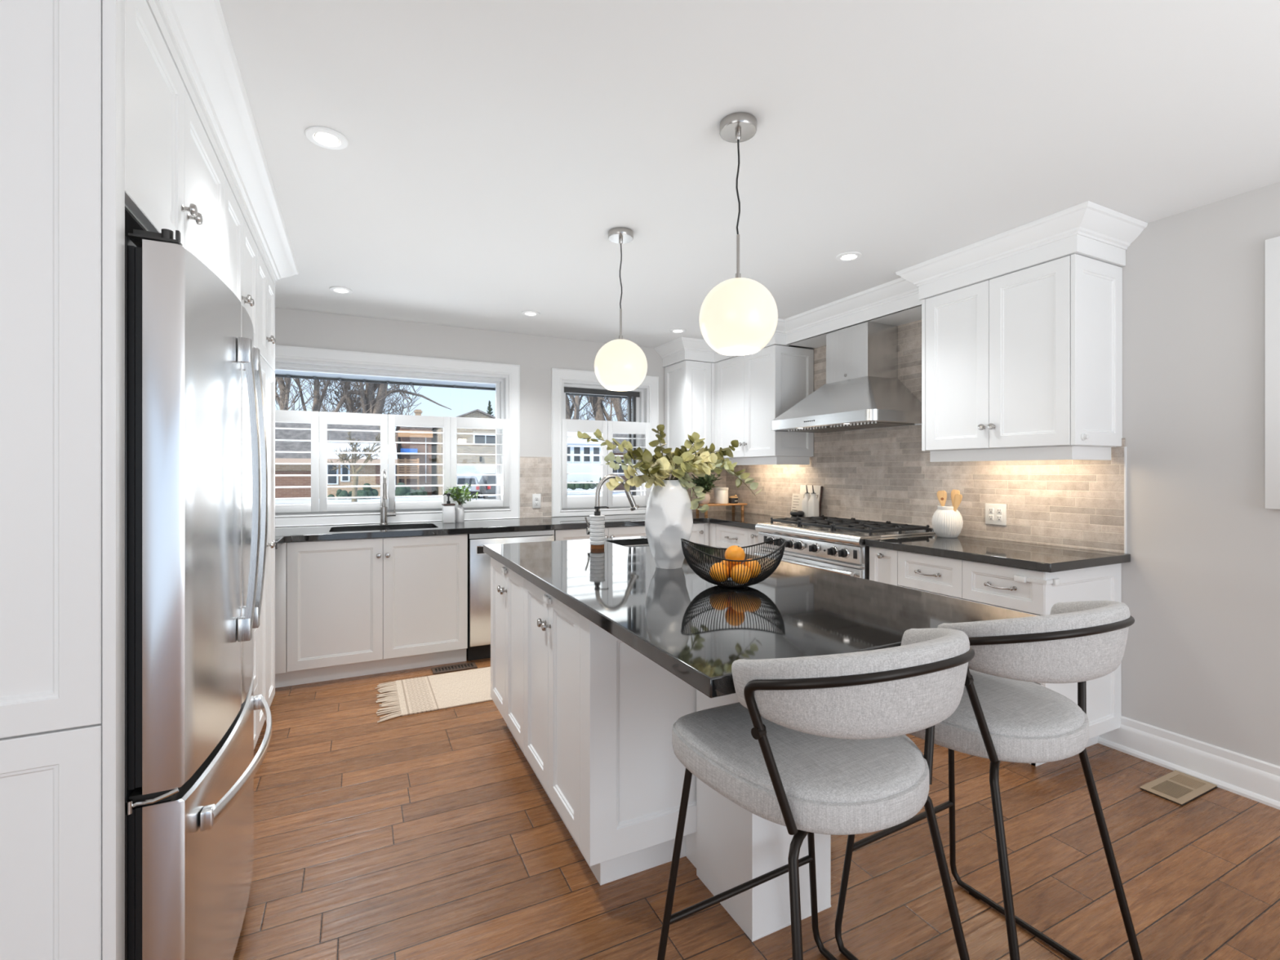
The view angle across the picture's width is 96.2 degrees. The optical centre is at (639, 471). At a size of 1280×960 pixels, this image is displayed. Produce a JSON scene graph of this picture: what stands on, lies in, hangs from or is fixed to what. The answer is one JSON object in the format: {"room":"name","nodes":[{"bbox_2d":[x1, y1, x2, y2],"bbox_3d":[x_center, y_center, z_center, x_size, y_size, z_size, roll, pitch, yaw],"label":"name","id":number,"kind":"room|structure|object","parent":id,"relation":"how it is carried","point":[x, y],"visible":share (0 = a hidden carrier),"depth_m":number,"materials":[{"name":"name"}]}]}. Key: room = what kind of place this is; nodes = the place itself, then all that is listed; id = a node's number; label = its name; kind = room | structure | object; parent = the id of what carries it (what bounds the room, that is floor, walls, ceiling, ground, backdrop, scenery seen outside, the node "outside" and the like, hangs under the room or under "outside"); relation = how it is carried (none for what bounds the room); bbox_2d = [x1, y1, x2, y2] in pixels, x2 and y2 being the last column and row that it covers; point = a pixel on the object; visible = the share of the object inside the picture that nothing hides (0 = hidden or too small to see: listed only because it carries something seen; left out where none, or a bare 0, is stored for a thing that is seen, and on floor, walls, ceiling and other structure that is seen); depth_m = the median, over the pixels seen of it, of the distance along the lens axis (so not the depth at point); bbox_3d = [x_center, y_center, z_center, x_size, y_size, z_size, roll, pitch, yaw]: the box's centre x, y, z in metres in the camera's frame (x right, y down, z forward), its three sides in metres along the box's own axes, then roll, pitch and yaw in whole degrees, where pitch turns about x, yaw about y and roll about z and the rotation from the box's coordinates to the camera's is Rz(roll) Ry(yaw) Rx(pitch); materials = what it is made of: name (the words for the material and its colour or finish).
{"room":"kitchen","nodes":[
{"label":"kitchen","id":0,"kind":"room"},
{"bbox_2d":[275,307,725,546],"bbox_3d":[-1.729,0.087,4.384,5.956,2.415,0.169,0,0,-26],"label":"wall","id":1,"kind":"structure","parent":0,"point":[535,355],"depth_m":4.66,"materials":[{"name":"grey paint"}]},
{"bbox_2d":[275,344,519,526],"bbox_3d":[-1.884,-0.242,4.299,1.945,1.239,0.183,0,0,-26],"label":"window","id":2,"kind":"structure","parent":1,"relation":"in","point":[295,358],"depth_m":4.34,"materials":[{"name":"white paint"}]},
{"bbox_2d":[275,409,319,512],"bbox_3d":[-2.451,-0.069,3.939,0.437,0.703,0.072,0,0,-26],"label":"plantation shutter","id":3,"kind":"object","parent":2,"relation":"attached to","point":[281,415],"visible":0.55,"depth_m":3.98,"materials":[{"name":"white paint"}]},
{"bbox_2d":[319,411,387,511],"bbox_3d":[-2.055,-0.069,4.133,0.439,0.703,0.072,0,0,-26],"label":"plantation shutter","id":4,"kind":"object","parent":2,"relation":"attached to","point":[325,418],"visible":0.94,"depth_m":4.09,"materials":[{"name":"white paint"}]},
{"bbox_2d":[387,414,449,510],"bbox_3d":[-1.660,-0.069,4.327,0.436,0.703,0.072,0,0,-26],"label":"plantation shutter","id":5,"kind":"object","parent":2,"relation":"attached to","point":[393,420],"visible":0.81,"depth_m":4.30,"materials":[{"name":"white paint"}]},
{"bbox_2d":[449,417,509,508],"bbox_3d":[-1.259,-0.069,4.524,0.451,0.703,0.072,0,0,-26],"label":"plantation shutter","id":6,"kind":"object","parent":2,"relation":"attached to","point":[455,422],"visible":0.91,"depth_m":4.51,"materials":[{"name":"white paint"}]},
{"bbox_2d":[274,369,631,399],"bbox_3d":[-1.676,-0.800,4.774,7.196,0.130,0.475,0,0,-26],"label":"window blind","id":7,"kind":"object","parent":1,"relation":"attached to","point":[278,373],"depth_m":4.74,"materials":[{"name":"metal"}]},
{"bbox_2d":[551,368,658,516],"bbox_3d":[-0.320,-0.241,5.066,1.002,1.236,0.183,0,0,-26],"label":"window","id":8,"kind":"structure","parent":1,"relation":"in","point":[645,399],"depth_m":4.95,"materials":[{"name":"white paint"}]},
{"bbox_2d":[561,418,607,508],"bbox_3d":[-0.473,-0.065,4.910,0.410,0.750,0.072,0,0,-26],"label":"plantation shutter","id":9,"kind":"object","parent":8,"relation":"attached to","point":[567,424],"visible":0.81,"depth_m":4.88,"materials":[{"name":"white paint"}]},
{"bbox_2d":[607,421,649,506],"bbox_3d":[-0.102,-0.065,5.091,0.410,0.750,0.072,0,0,-26],"label":"plantation shutter","id":10,"kind":"object","parent":8,"relation":"attached to","point":[613,427],"visible":0.62,"depth_m":5.06,"materials":[{"name":"white paint"}]},
{"bbox_2d":[520,456,725,518],"bbox_3d":[-0.072,0.130,5.107,2.022,0.500,0.008,0,0,-26],"label":"tile backsplash","id":11,"kind":"structure","parent":1,"relation":"attached to","point":[535,473],"depth_m":4.74,"materials":[{"name":"tile"}]},
{"bbox_2d":[664,360,714,455],"bbox_3d":[0.455,-0.502,5.147,0.329,0.898,0.380,0,0,-26],"label":"upper cabinet","id":12,"kind":"object","parent":1,"relation":"attached to","point":[689,385],"visible":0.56,"depth_m":5.00,"materials":[{"name":"white paint"}]},
{"bbox_2d":[654,318,788,367],"bbox_3d":[0.630,-1.037,4.729,0.425,0.166,1.354,0,0,-33],"label":"trim","id":13,"kind":"structure","parent":1,"relation":"attached to","point":[680,349],"depth_m":4.92,"materials":[{"name":"white paint"}]},
{"bbox_2d":[219,0,1279,347],"bbox_3d":[-0.045,-1.180,0.770,6.196,0.120,8.222,0,0,-26],"label":"ceiling","id":14,"kind":"structure","parent":0,"point":[483,175],"depth_m":1.91,"materials":[{"name":"white paint"}]},
{"bbox_2d":[146,0,299,286],"bbox_3d":[-1.708,-1.057,2.010,0.704,0.124,2.360,0,0,-26],"label":"trim","id":15,"kind":"structure","parent":14,"relation":"attached to","point":[195,34],"depth_m":1.69,"materials":[{"name":"white paint"}]},
{"bbox_2d":[304,126,348,150],"bbox_3d":[-1.050,-1.113,1.927,0.129,0.012,0.129,0,0,-26],"label":"recessed light","id":16,"kind":"object","parent":14,"relation":"in","point":[324,137],"visible":1,"depth_m":1.92,"materials":[{"name":"white paint"}]},
{"bbox_2d":[594,226,647,391],"bbox_3d":[-0.090,-0.752,2.690,0.249,0.734,0.249,0,0,-26],"label":"pendant lamp","id":17,"kind":"object","parent":14,"relation":"hanging from","point":[620,364],"visible":1,"depth_m":2.61,"materials":[{"name":"white glass"}]},
{"bbox_2d":[699,111,777,355],"bbox_3d":[0.316,-0.752,1.848,0.249,0.734,0.249,0,0,-26],"label":"pendant lamp","id":18,"kind":"object","parent":14,"relation":"hanging from","point":[739,316],"visible":1,"depth_m":1.77,"materials":[{"name":"white glass"}]},
{"bbox_2d":[232,648,1279,959],"bbox_3d":[-0.045,1.345,0.770,6.196,0.100,8.222,0,0,-26],"label":"floor","id":19,"kind":"structure","parent":0,"point":[432,835],"depth_m":1.90,"materials":[{"name":"brown wood"}]},
{"bbox_2d":[0,0,124,959],"bbox_3d":[-1.265,0.095,0.933,0.650,2.400,0.046,0,0,-26],"label":"tall cabinet","id":20,"kind":"object","parent":19,"relation":"on","point":[62,62],"visible":1,"depth_m":1.02,"materials":[{"name":"white paint"}]},
{"bbox_2d":[124,228,271,959],"bbox_3d":[-1.382,0.392,1.377,0.832,1.747,0.846,0,0,-26],"label":"fridge","id":21,"kind":"object","parent":19,"relation":"on","point":[197,467],"visible":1,"depth_m":1.17,"materials":[{"name":"silver metal"}]},
{"bbox_2d":[224,176,257,748],"bbox_3d":[-1.818,0.151,2.095,0.681,2.288,0.694,0,0,-26],"label":"pantry cabinet","id":22,"kind":"object","parent":19,"relation":"on","point":[240,246],"visible":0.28,"depth_m":2.19,"materials":[{"name":"white paint"}]},
{"bbox_2d":[257,248,275,739],"bbox_3d":[-2.103,0.151,2.676,0.681,2.288,0.598,0,0,-26],"label":"pantry cabinet","id":23,"kind":"object","parent":19,"relation":"on","point":[266,340],"visible":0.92,"depth_m":2.82,"materials":[{"name":"white paint"}]},
{"bbox_2d":[275,533,467,688],"bbox_3d":[-1.796,0.857,3.880,1.134,0.876,0.631,0,0,-26],"label":"base cabinet","id":24,"kind":"object","parent":19,"relation":"on","point":[352,607],"visible":0.95,"depth_m":3.61,"materials":[{"name":"white paint"}]},
{"bbox_2d":[374,666,492,723],"bbox_3d":[-0.913,1.290,3.493,1.264,0.009,0.588,0,0,-26],"label":"rug","id":25,"kind":"object","parent":19,"relation":"on","point":[410,696],"visible":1,"depth_m":3.33,"materials":[{"name":"fabric"}]},
{"bbox_2d":[431,662,477,674],"bbox_3d":[-1.220,1.292,3.775,0.275,0.006,0.117,0,0,-26],"label":"floor vent","id":26,"kind":"object","parent":19,"relation":"in","point":[442,669],"visible":1,"depth_m":3.77,"materials":[{"name":"brown"}]},
{"bbox_2d":[467,529,554,661],"bbox_3d":[-1.010,0.859,4.263,0.594,0.872,0.596,0,0,-26],"label":"dishwasher","id":27,"kind":"object","parent":19,"relation":"on","point":[478,562],"visible":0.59,"depth_m":3.91,"materials":[{"name":"silver metal"}]},
{"bbox_2d":[552,522,708,546],"bbox_3d":[-0.133,0.857,4.696,1.344,0.876,0.631,0,0,-26],"label":"base cabinet","id":28,"kind":"object","parent":19,"relation":"on","point":[700,532],"visible":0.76,"depth_m":4.39,"materials":[{"name":"white paint"}]},
{"bbox_2d":[275,511,785,549],"bbox_3d":[-0.782,0.399,4.029,4.245,0.038,1.319,0,0,-26],"label":"countertop","id":29,"kind":"structure","parent":28,"relation":"on","point":[326,532],"depth_m":4.12,"materials":[{"name":"black stone"}]},
{"bbox_2d":[379,469,395,524],"bbox_3d":[-1.786,0.182,4.075,0.108,0.395,0.226,0,0,-26],"label":"kitchen faucet","id":30,"kind":"object","parent":29,"relation":"on","point":[384,514],"visible":1,"depth_m":4.12,"materials":[{"name":"grey metal"}]},
{"bbox_2d":[441,493,455,523],"bbox_3d":[-1.419,0.272,4.255,0.086,0.217,0.086,0,0,-26],"label":"soap dispenser","id":31,"kind":"object","parent":29,"relation":"on","point":[448,508],"visible":1,"depth_m":4.22,"materials":[{"name":"white ceramic"}]},
{"bbox_2d":[455,504,464,522],"bbox_3d":[-1.349,0.315,4.300,0.064,0.131,0.064,0,0,-26],"label":"bud vase","id":32,"kind":"object","parent":29,"relation":"on","point":[460,512],"visible":1,"depth_m":4.28,"materials":[{"name":"white ceramic"}]},
{"bbox_2d":[444,483,478,504],"bbox_3d":[-1.344,0.178,4.297,0.235,0.188,0.237,0,0,-26],"label":"sprig","id":33,"kind":"object","parent":32,"relation":"in","point":[459,495],"visible":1,"depth_m":4.27,"materials":[{"name":"green plant"}]},
{"bbox_2d":[695,502,746,515],"bbox_3d":[0.719,0.333,5.153,0.460,0.092,0.190,0,0,-26],"label":"wooden riser","id":34,"kind":"object","parent":29,"relation":"on","point":[742,504],"visible":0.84,"depth_m":5.12,"materials":[{"name":"brown wood"}]},
{"bbox_2d":[697,493,710,504],"bbox_3d":[0.562,0.240,5.065,0.114,0.092,0.114,0,0,-26],"label":"plant pot","id":35,"kind":"object","parent":34,"relation":"on","point":[707,500],"visible":0.61,"depth_m":5.02,"materials":[{"name":"beige ceramic"}]},
{"bbox_2d":[690,473,721,493],"bbox_3d":[0.575,0.064,5.088,0.277,0.308,0.346,0,0,24],"label":"potted plant","id":36,"kind":"object","parent":35,"relation":"in","point":[706,482],"visible":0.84,"depth_m":5.02,"materials":[{"name":"green plant"}]},
{"bbox_2d":[713,487,728,503],"bbox_3d":[0.726,0.214,5.146,0.132,0.144,0.132,0,0,-26],"label":"canister","id":37,"kind":"object","parent":34,"relation":"on","point":[721,494],"visible":1,"depth_m":5.09,"materials":[{"name":"beige ceramic"}]},
{"bbox_2d":[800,484,822,516],"bbox_3d":[1.323,0.242,4.473,0.044,0.269,0.238,0,0,-26],"label":"cutting board","id":38,"kind":"object","parent":29,"relation":"on","point":[818,490],"visible":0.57,"depth_m":4.42,"materials":[{"name":"white stone"}]},
{"bbox_2d":[808,484,818,516],"bbox_3d":[1.305,0.242,4.321,0.064,0.276,0.064,0,0,-26],"label":"oil bottle","id":39,"kind":"object","parent":29,"relation":"on","point":[813,503],"visible":0.86,"depth_m":4.30,"materials":[{"name":"white ceramic"}]},
{"bbox_2d":[490,556,831,942],"bbox_3d":[0.026,0.857,2.393,0.996,0.876,1.706,0,0,-26],"label":"kitchen island","id":40,"kind":"object","parent":19,"relation":"on","point":[593,717],"visible":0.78,"depth_m":1.78,"materials":[{"name":"white paint"}]},
{"bbox_2d":[483,535,1037,697],"bbox_3d":[0.120,0.399,2.241,1.027,0.038,2.138,0,0,-26],"label":"island countertop","id":41,"kind":"structure","parent":40,"relation":"on","point":[694,628],"depth_m":1.60,"materials":[{"name":"black stone"}]},
{"bbox_2d":[589,506,608,549],"bbox_3d":[-0.208,0.276,2.840,0.085,0.208,0.078,0,0,35],"label":"soap dispenser","id":42,"kind":"object","parent":41,"relation":"on","point":[597,522],"visible":1,"depth_m":2.81,"materials":[{"name":"white ceramic"}]},
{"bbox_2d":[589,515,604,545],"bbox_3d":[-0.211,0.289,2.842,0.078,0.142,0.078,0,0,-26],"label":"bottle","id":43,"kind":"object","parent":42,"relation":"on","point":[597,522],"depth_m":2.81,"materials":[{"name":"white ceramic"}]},
{"bbox_2d":[584,474,639,534],"bbox_3d":[-0.150,0.197,3.065,0.300,0.366,0.056,0,0,-17],"label":"kitchen faucet","id":44,"kind":"object","parent":41,"relation":"on","point":[633,507],"visible":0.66,"depth_m":3.05,"materials":[{"name":"grey metal"}]},
{"bbox_2d":[644,480,693,568],"bbox_3d":[0.116,0.207,2.290,0.192,0.346,0.192,0,0,-26],"label":"vase","id":45,"kind":"object","parent":41,"relation":"on","point":[668,518],"visible":0.91,"depth_m":2.22,"materials":[{"name":"white ceramic"}]},
{"bbox_2d":[577,428,642,461],"bbox_3d":[-0.071,-0.006,2.281,0.354,0.327,0.089,0,0,-9],"label":"stem","id":46,"kind":"object","parent":45,"relation":"in","point":[597,433],"visible":0.94,"depth_m":2.28,"materials":[{"name":"green plant"}]},
{"bbox_2d":[604,451,648,475],"bbox_3d":[-0.010,0.039,2.301,0.278,0.238,0.078,0,0,15],"label":"stem","id":47,"kind":"object","parent":45,"relation":"in","point":[611,456],"visible":0.74,"depth_m":2.31,"materials":[{"name":"green"}]},
{"bbox_2d":[605,465,662,492],"bbox_3d":[-0.011,0.065,2.250,0.251,0.185,0.079,0,0,-7],"label":"stem","id":48,"kind":"object","parent":45,"relation":"in","point":[637,481],"visible":0.85,"depth_m":2.25,"materials":[{"name":"green plant"}]},
{"bbox_2d":[632,449,666,479],"bbox_3d":[0.055,0.037,2.236,0.166,0.241,0.092,0,0,-45],"label":"stem","id":49,"kind":"object","parent":45,"relation":"in","point":[646,463],"visible":0.81,"depth_m":2.21,"materials":[{"name":"green plant"}]},
{"bbox_2d":[644,456,671,488],"bbox_3d":[0.073,0.049,2.233,0.112,0.216,0.106,0,0,-9],"label":"stem","id":50,"kind":"object","parent":45,"relation":"in","point":[666,468],"visible":0.88,"depth_m":2.22,"materials":[{"name":"green plant"}]},
{"bbox_2d":[648,424,671,479],"bbox_3d":[0.088,-0.017,2.309,0.088,0.348,0.095,0,0,-26],"label":"stem","id":51,"kind":"object","parent":45,"relation":"in","point":[660,428],"visible":0.77,"depth_m":2.31,"materials":[{"name":"green plant"}]},
{"bbox_2d":[670,451,698,479],"bbox_3d":[0.164,0.040,2.240,0.088,0.235,0.134,0,0,-26],"label":"stem","id":52,"kind":"object","parent":45,"relation":"in","point":[683,461],"visible":0.98,"depth_m":2.23,"materials":[{"name":"green plant"}]},
{"bbox_2d":[671,431,705,479],"bbox_3d":[0.185,-0.002,2.313,0.144,0.318,0.083,0,0,-12],"label":"stem","id":53,"kind":"object","parent":45,"relation":"in","point":[698,444],"visible":0.52,"depth_m":2.31,"materials":[{"name":"green"}]},
{"bbox_2d":[671,469,708,512],"bbox_3d":[0.190,0.074,2.265,0.131,0.174,0.121,0,0,-26],"label":"stem","id":54,"kind":"object","parent":45,"relation":"in","point":[684,481],"visible":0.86,"depth_m":2.27,"materials":[{"name":"green plant"}]},
{"bbox_2d":[672,450,717,479],"bbox_3d":[0.221,0.038,2.264,0.194,0.238,0.115,0,0,44],"label":"stem","id":55,"kind":"object","parent":45,"relation":"in","point":[704,468],"visible":0.73,"depth_m":2.24,"materials":[{"name":"green plant"}]},
{"bbox_2d":[674,440,738,479],"bbox_3d":[0.255,0.017,2.292,0.266,0.281,0.092,0,0,-2],"label":"stem","id":56,"kind":"object","parent":45,"relation":"in","point":[735,443],"visible":0.54,"depth_m":2.29,"materials":[{"name":"green"}]},
{"bbox_2d":[675,457,750,488],"bbox_3d":[0.276,0.037,2.305,0.338,0.240,0.099,0,0,-3],"label":"stem","id":57,"kind":"object","parent":45,"relation":"in","point":[744,475],"visible":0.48,"depth_m":2.31,"materials":[{"name":"green"}]},
{"bbox_2d":[676,459,762,495],"bbox_3d":[0.307,0.053,2.281,0.357,0.209,0.085,0,0,-3],"label":"stem","id":58,"kind":"object","parent":45,"relation":"in","point":[753,486],"visible":0.7,"depth_m":2.29,"materials":[{"name":"green"}]},
{"bbox_2d":[680,537,786,587],"bbox_3d":[0.308,0.301,1.909,0.333,0.156,0.298,0,0,-26],"label":"fruit bowl","id":59,"kind":"object","parent":41,"relation":"on","point":[764,574],"visible":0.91,"depth_m":1.84,"materials":[{"name":"black metal"}]},
{"bbox_2d":[724,545,745,564],"bbox_3d":[0.316,0.279,1.913,0.067,0.064,0.067,0,0,-26],"label":"orange","id":60,"kind":"object","parent":59,"relation":"in","point":[734,552],"visible":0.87,"depth_m":1.89,"materials":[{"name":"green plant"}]},
{"bbox_2d":[730,564,751,584],"bbox_3d":[0.328,0.334,1.869,0.067,0.064,0.067,0,0,-26],"label":"orange","id":61,"kind":"object","parent":59,"relation":"in","point":[732,574],"visible":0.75,"depth_m":1.85,"materials":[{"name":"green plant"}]},
{"bbox_2d":[709,523,760,555],"bbox_3d":[0.962,0.857,4.559,0.625,0.876,0.740,0,0,-26],"label":"base cabinet","id":62,"kind":"object","parent":19,"relation":"on","point":[720,535],"visible":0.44,"depth_m":4.43,"materials":[{"name":"white paint"}]},
{"bbox_2d":[657,627,974,959],"bbox_3d":[0.373,0.795,1.209,0.540,1.000,0.560,0,0,-29],"label":"counter stool","id":63,"kind":"object","parent":19,"relation":"on","point":[809,745],"visible":1,"depth_m":1.03,"materials":[{"name":"grey fabric"}]},
{"bbox_2d":[754,515,935,579],"bbox_3d":[1.302,0.811,3.788,0.692,0.968,0.942,0,0,-26],"label":"gas range","id":64,"kind":"object","parent":19,"relation":"on","point":[828,544],"visible":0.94,"depth_m":3.55,"materials":[{"name":"metal"}]},
{"bbox_2d":[777,522,933,537],"bbox_3d":[1.384,0.379,3.828,0.456,0.022,0.942,0,0,-26],"label":"cooktop","id":65,"kind":"object","parent":64,"relation":"in","point":[930,531],"depth_m":3.52,"materials":[{"name":"metal"}]},
{"bbox_2d":[835,600,1142,959],"bbox_3d":[0.883,0.795,1.461,0.540,1.000,0.560,0,0,-29],"label":"counter stool","id":66,"kind":"object","parent":19,"relation":"on","point":[1002,713],"visible":0.79,"depth_m":1.27,"materials":[{"name":"grey fabric"}]},
{"bbox_2d":[869,546,1121,766],"bbox_3d":[1.755,0.857,2.955,0.636,0.876,0.928,0,0,-26],"label":"base cabinet","id":67,"kind":"object","parent":19,"relation":"on","point":[990,584],"visible":0.39,"depth_m":2.63,"materials":[{"name":"white paint"}]},
{"bbox_2d":[865,533,1130,573],"bbox_3d":[1.764,0.399,2.941,0.634,0.038,0.967,0,0,-26],"label":"countertop","id":68,"kind":"structure","parent":67,"relation":"on","point":[1035,557],"depth_m":2.75,"materials":[{"name":"black stone"}]},
{"bbox_2d":[931,505,963,537],"bbox_3d":[1.781,0.290,3.329,0.160,0.180,0.160,0,0,-26],"label":"jar","id":69,"kind":"object","parent":68,"relation":"on","point":[947,522],"visible":0.95,"depth_m":3.28,"materials":[{"name":"white ceramic"}]},
{"bbox_2d":[1013,574,1059,585],"bbox_3d":[1.692,0.467,2.449,0.163,0.028,0.067,0,0,33],"label":"child safety latch","id":70,"kind":"object","parent":67,"relation":"attached to","point":[1021,579],"visible":1,"depth_m":2.44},
{"bbox_2d":[1139,769,1217,805],"bbox_3d":[2.203,1.291,2.350,0.302,0.007,0.134,0,0,-26],"label":"floor vent","id":71,"kind":"object","parent":19,"relation":"in","point":[1177,787],"visible":1,"depth_m":2.34,"materials":[{"name":"beige metal"}]},
{"bbox_2d":[725,181,1279,766],"bbox_3d":[2.623,0.087,2.079,0.171,2.415,7.822,0,0,-26],"label":"wall","id":72,"kind":"structure","parent":0,"point":[1183,493],"depth_m":2.51,"materials":[{"name":"grey paint"}]},
{"bbox_2d":[714,344,813,465],"bbox_3d":[0.908,-0.502,4.918,0.411,0.898,1.191,0,0,-26],"label":"upper cabinet","id":73,"kind":"object","parent":72,"relation":"attached to","point":[751,391],"visible":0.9,"depth_m":4.47,"materials":[{"name":"white paint"}]},
{"bbox_2d":[771,321,921,432],"bbox_3d":[1.367,-0.624,3.870,0.510,0.666,0.945,0,0,-26],"label":"range hood","id":74,"kind":"object","parent":72,"relation":"attached to","point":[863,389],"visible":0.98,"depth_m":3.71,"materials":[{"name":"metal"}]},
{"bbox_2d":[784,277,921,347],"bbox_3d":[1.461,-1.038,3.830,0.375,0.162,1.220,0,0,-26],"label":"trim","id":75,"kind":"structure","parent":72,"relation":"attached to","point":[895,302],"depth_m":3.68,"materials":[{"name":"white paint"}]},
{"bbox_2d":[725,320,1124,553],"bbox_3d":[1.541,-0.313,4.105,0.008,1.384,3.210,0,0,-26],"label":"backsplash","id":76,"kind":"structure","parent":72,"relation":"attached to","point":[881,474],"depth_m":3.61,"materials":[{"name":"tile"}]},
{"bbox_2d":[985,503,1006,525],"bbox_3d":[1.977,0.238,3.195,0.009,0.116,0.116,0,0,-26],"label":"wall outlet","id":77,"kind":"object","parent":72,"relation":"attached to","point":[995,513],"visible":1,"depth_m":3.19,"materials":[{"name":"white plastic"}]},
{"bbox_2d":[895,200,1147,300],"bbox_3d":[1.862,-1.037,2.908,0.485,0.166,0.950,0,0,-26],"label":"trim","id":78,"kind":"structure","parent":72,"relation":"attached to","point":[1090,229],"depth_m":2.63,"materials":[{"name":"white paint"}]},
{"bbox_2d":[921,253,1122,462],"bbox_3d":[1.896,-0.502,2.913,0.420,0.898,0.782,0,0,-26],"label":"upper cabinet","id":79,"kind":"object","parent":72,"relation":"attached to","point":[1020,365],"depth_m":2.69,"materials":[{"name":"white paint"}]},
{"bbox_2d":[1097,715,1279,809],"bbox_3d":[3.231,1.217,0.636,0.030,0.156,4.697,0,0,-26],"label":"baseboard","id":80,"kind":"structure","parent":72,"relation":"attached to","point":[1249,777],"depth_m":2.42,"materials":[{"name":"white paint"}]},
{"bbox_2d":[1265,235,1279,509],"bbox_3d":[2.614,-0.378,1.893,0.028,1.046,0.776,0,0,-26],"label":"wall picture","id":81,"kind":"object","parent":72,"relation":"attached to","point":[1272,246],"visible":1,"depth_m":2.22,"materials":[{"name":"white paint"}]},
{"bbox_3d":[-2.343,0.087,2.189,0.160,2.415,3.250,0,0,-26],"label":"wall","id":82,"kind":"structure","parent":0,"visible":0},
{"bbox_2d":[124,0,224,282],"bbox_3d":[-1.463,-0.761,1.371,0.681,0.464,0.910,0,0,-26],"label":"upper cabinet","id":83,"kind":"object","parent":82,"relation":"attached to","point":[175,176],"visible":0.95,"depth_m":1.34,"materials":[{"name":"white paint"}]},
{"label":"outside","id":84,"kind":"structure","parent":0,"visible":0},
{"bbox_2d":[275,491,631,503],"bbox_3d":[-16.154,1.995,78.353,180.000,0.200,145.078,0,0,-26],"label":"ground","id":85,"kind":"structure","parent":84,"point":[277,501],"depth_m":39.27,"materials":[{"name":"white snow"}]},
{"bbox_2d":[275,377,327,410],"bbox_3d":[-32.227,-11.036,50.506,9.541,25.938,18.124,0,0,-39],"label":"bare tree","id":86,"kind":"object","parent":85,"relation":"on","point":[283,400],"visible":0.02,"depth_m":51.68,"materials":[{"name":"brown plant"}]},
{"bbox_2d":[275,377,330,411],"bbox_3d":[-28.198,-13.973,53.051,23.027,31.809,12.300,0,0,39],"label":"bare tree","id":87,"kind":"object","parent":85,"relation":"on","point":[317,405],"visible":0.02,"depth_m":52.81,"materials":[{"name":"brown plant"}]},
{"bbox_2d":[275,422,397,497],"bbox_3d":[-27.625,-1.155,42.642,17.150,6.100,10.300,0,0,-26],"label":"bungalow","id":88,"kind":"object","parent":85,"relation":"on","point":[292,434],"visible":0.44,"depth_m":40.83,"materials":[{"name":"beige brick"}]},
{"bbox_2d":[299,379,401,414],"bbox_3d":[-29.284,-5.686,58.905,7.786,15.181,9.325,0,0,27],"label":"bare tree","id":89,"kind":"object","parent":85,"relation":"on","point":[358,405],"visible":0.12,"depth_m":57.82,"materials":[{"name":"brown plant"}]},
{"bbox_2d":[327,426,399,502],"bbox_3d":[-15.493,-0.439,32.266,3.863,4.677,1.985,0,0,2],"label":"bare tree","id":90,"kind":"object","parent":85,"relation":"on","point":[354,491],"visible":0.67,"depth_m":32.01,"materials":[{"name":"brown plant"}]},
{"bbox_2d":[323,379,451,426],"bbox_3d":[-25.782,-8.991,55.994,13.855,21.837,13.831,0,0,0],"label":"bare tree","id":91,"kind":"object","parent":85,"relation":"on","point":[370,405],"visible":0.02,"depth_m":54.32,"materials":[{"name":"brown plant"}]},
{"bbox_2d":[395,408,432,495],"bbox_3d":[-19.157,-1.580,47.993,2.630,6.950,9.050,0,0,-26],"label":"house","id":92,"kind":"structure","parent":85,"relation":"on","point":[402,437],"depth_m":44.85,"materials":[{"name":"brown brick"}]},
{"bbox_2d":[431,408,495,495],"bbox_3d":[-14.492,-1.455,48.304,5.880,6.700,9.100,0,0,-26],"label":"house","id":93,"kind":"structure","parent":85,"relation":"on","point":[437,437],"depth_m":44.48,"materials":[{"name":"brick"}]},
{"bbox_2d":[457,476,479,497],"bbox_3d":[-12.840,1.113,41.507,1.820,1.536,4.109,0,0,-26],"label":"car","id":94,"kind":"object","parent":85,"relation":"on","point":[460,480],"visible":0.33,"depth_m":39.90,"materials":[{"name":"grey paint"}]},
{"bbox_2d":[478,473,495,498],"bbox_3d":[-10.514,1.013,41.307,1.920,1.736,4.303,0,0,-26],"label":"car","id":95,"kind":"object","parent":85,"relation":"on","point":[484,490],"visible":0.23,"depth_m":39.33,"materials":[{"name":"grey paint"}]},
{"bbox_2d":[567,431,601,493],"bbox_3d":[-7.249,-0.855,52.135,6.300,5.500,9.000,0,0,-26],"label":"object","id":96,"kind":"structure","parent":85,"relation":"on","point":[571,441],"depth_m":48.89,"materials":[{"name":"white"}]},
{"bbox_2d":[565,395,626,421],"bbox_3d":[-7.188,-10.629,65.511,16.704,25.155,12.349,0,0,-26],"label":"bare tree","id":97,"kind":"object","parent":85,"relation":"on","point":[569,411],"visible":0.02,"depth_m":65.45,"materials":[{"name":"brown plant"}]},
{"bbox_2d":[580,395,631,422],"bbox_3d":[-7.450,-10.811,65.391,21.459,25.501,18.300,0,0,20],"label":"bare tree","id":98,"kind":"object","parent":85,"relation":"on","point":[616,403],"visible":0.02,"depth_m":65.04,"materials":[{"name":"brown plant"}]},
{"bbox_2d":[613,433,631,490],"bbox_3d":[-2.101,-1.105,58.558,8.200,6.000,10.000,0,0,-26],"label":"bungalow","id":99,"kind":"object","parent":85,"relation":"on","point":[616,451],"visible":0.16,"depth_m":53.74,"materials":[{"name":"brown brick"}]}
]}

